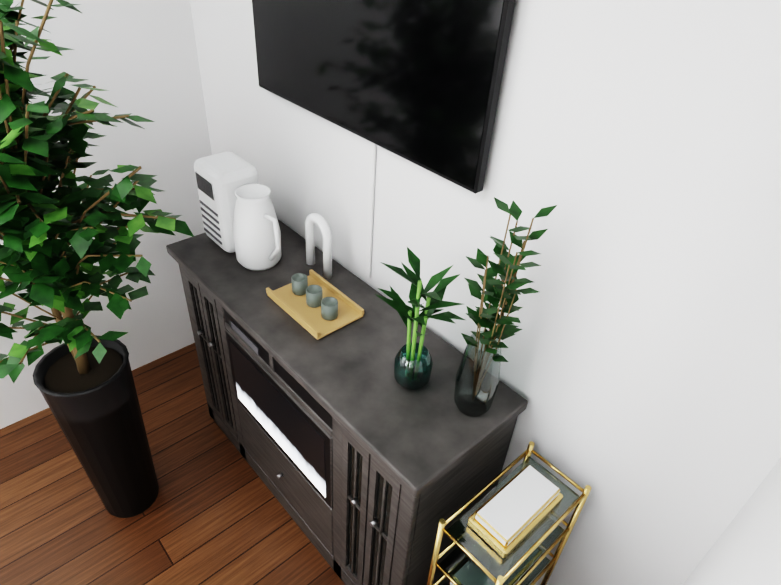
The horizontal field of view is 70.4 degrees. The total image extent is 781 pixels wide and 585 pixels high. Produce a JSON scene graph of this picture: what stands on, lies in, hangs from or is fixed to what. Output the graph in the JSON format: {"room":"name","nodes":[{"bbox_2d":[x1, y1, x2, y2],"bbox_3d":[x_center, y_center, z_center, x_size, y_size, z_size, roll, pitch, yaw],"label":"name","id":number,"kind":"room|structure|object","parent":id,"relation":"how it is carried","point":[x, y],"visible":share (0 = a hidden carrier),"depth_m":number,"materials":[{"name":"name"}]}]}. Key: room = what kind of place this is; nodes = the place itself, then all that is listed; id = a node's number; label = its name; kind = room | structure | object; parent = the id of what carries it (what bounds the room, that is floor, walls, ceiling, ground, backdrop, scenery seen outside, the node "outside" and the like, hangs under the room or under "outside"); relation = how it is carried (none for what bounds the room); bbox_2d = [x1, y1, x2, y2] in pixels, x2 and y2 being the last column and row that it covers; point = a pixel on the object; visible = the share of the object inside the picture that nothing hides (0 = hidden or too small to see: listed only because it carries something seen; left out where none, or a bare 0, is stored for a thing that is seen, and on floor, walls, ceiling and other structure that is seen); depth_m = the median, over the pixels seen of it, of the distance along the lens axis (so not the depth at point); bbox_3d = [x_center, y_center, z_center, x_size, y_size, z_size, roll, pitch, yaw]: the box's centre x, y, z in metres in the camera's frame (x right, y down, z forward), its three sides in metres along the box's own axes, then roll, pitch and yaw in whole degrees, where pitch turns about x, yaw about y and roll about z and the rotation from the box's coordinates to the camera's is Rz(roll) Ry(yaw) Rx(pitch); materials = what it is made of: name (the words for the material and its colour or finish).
{"room":"living room","nodes":[
{"label":"living room","id":0,"kind":"room"},
{"bbox_2d":[0,0,211,428],"bbox_3d":[-3.232,0.080,0.320,6.550,3.200,0.100,-26,46,-34],"label":"wall","id":1,"kind":"structure","parent":0,"point":[137,57],"depth_m":2.24,"materials":[{"name":"white paint"}]},
{"bbox_2d":[0,343,344,584],"bbox_3d":[-1.792,2.440,0.053,6.650,0.080,4.580,-26,46,-34],"label":"floor","id":2,"kind":"structure","parent":0,"point":[215,513],"depth_m":2.16,"materials":[{"name":"brown wood"}]},
{"bbox_2d":[0,0,193,517],"bbox_3d":[-1.158,0.030,1.655,0.939,1.918,0.987,-26,46,-34],"label":"ficus plant","id":3,"kind":"object","parent":2,"relation":"on","point":[83,379],"visible":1,"depth_m":1.47,"materials":[{"name":"green plant"}]},
{"bbox_2d":[166,220,527,584],"bbox_3d":[-0.247,0.432,2.033,0.430,0.930,1.310,-26,46,-34],"label":"console","id":4,"kind":"object","parent":2,"relation":"on","point":[367,468],"visible":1,"depth_m":1.66,"materials":[{"name":"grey wood"}]},
{"bbox_2d":[194,152,257,252],"bbox_3d":[-0.573,-0.320,1.968,0.163,0.310,0.190,-26,46,-34],"label":"air purifier","id":5,"kind":"object","parent":4,"relation":"on","point":[221,177],"visible":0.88,"depth_m":1.87,"materials":[{"name":"white plastic"}]},
{"bbox_2d":[233,184,281,270],"bbox_3d":[-0.435,-0.206,1.863,0.160,0.270,0.223,-26,46,-34],"label":"pitcher","id":6,"kind":"object","parent":4,"relation":"on","point":[257,235],"visible":1,"depth_m":1.83,"materials":[{"name":"white ceramic"}]},
{"bbox_2d":[266,269,363,339],"bbox_3d":[-0.242,0.017,1.754,0.180,0.068,0.280,-26,46,-34],"label":"tray","id":7,"kind":"object","parent":4,"relation":"on","point":[315,305],"visible":1,"depth_m":1.74,"materials":[{"name":"brown wood"}]},
{"bbox_2d":[305,213,331,277],"bbox_3d":[-0.244,-0.168,1.876,0.030,0.216,0.132,-26,46,-34],"label":"ornament","id":8,"kind":"object","parent":4,"relation":"on","point":[319,220],"visible":1,"depth_m":1.86,"materials":[{"name":"white ceramic"}]},
{"bbox_2d":[375,247,464,389],"bbox_3d":[0.076,0.086,1.433,0.192,0.380,0.256,-26,46,-34],"label":"vase","id":9,"kind":"object","parent":4,"relation":"on","point":[413,363],"visible":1,"depth_m":1.40,"materials":[{"name":"teal glass"}]},
{"bbox_2d":[454,197,556,416],"bbox_3d":[0.238,0.070,1.286,0.154,0.600,0.173,-26,46,-34],"label":"vase","id":10,"kind":"object","parent":4,"relation":"on","point":[477,379],"visible":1,"depth_m":1.28,"materials":[{"name":"grey glass"}]},
{"bbox_2d":[426,441,590,584],"bbox_3d":[0.296,0.846,1.622,0.404,0.825,0.224,-26,46,-34],"label":"bar cart","id":11,"kind":"object","parent":2,"relation":"on","point":[530,497],"visible":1,"depth_m":1.40,"materials":[{"name":"gold metal"}]},
{"bbox_2d":[190,0,780,584],"bbox_3d":[-0.028,-0.232,1.796,0.112,2.300,2.400,-26,46,-34],"label":"wall","id":12,"kind":"structure","parent":0,"point":[636,144],"depth_m":1.19,"materials":[{"name":"white paint"}]},
{"bbox_2d":[366,142,375,277],"bbox_3d":[-0.062,-0.252,1.739,0.011,0.495,0.020,-26,46,-34],"label":"cord cover","id":13,"kind":"object","parent":12,"relation":"attached to","point":[371,203],"visible":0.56,"depth_m":1.72,"materials":[{"name":"white plastic"}]},
{"bbox_2d":[252,0,515,193],"bbox_3d":[-0.091,-0.703,1.451,0.046,0.567,0.980,-26,46,-34],"label":"tv","id":14,"kind":"object","parent":12,"relation":"attached to","point":[417,82],"visible":0.95,"depth_m":1.38,"materials":[{"name":"black plastic"}]},
{"bbox_2d":[682,458,780,584],"bbox_3d":[0.347,0.520,0.664,0.720,2.500,0.110,-26,46,-34],"label":"wall","id":15,"kind":"structure","parent":0,"point":[745,548],"depth_m":0.36,"materials":[{"name":"white paint"}]}
]}

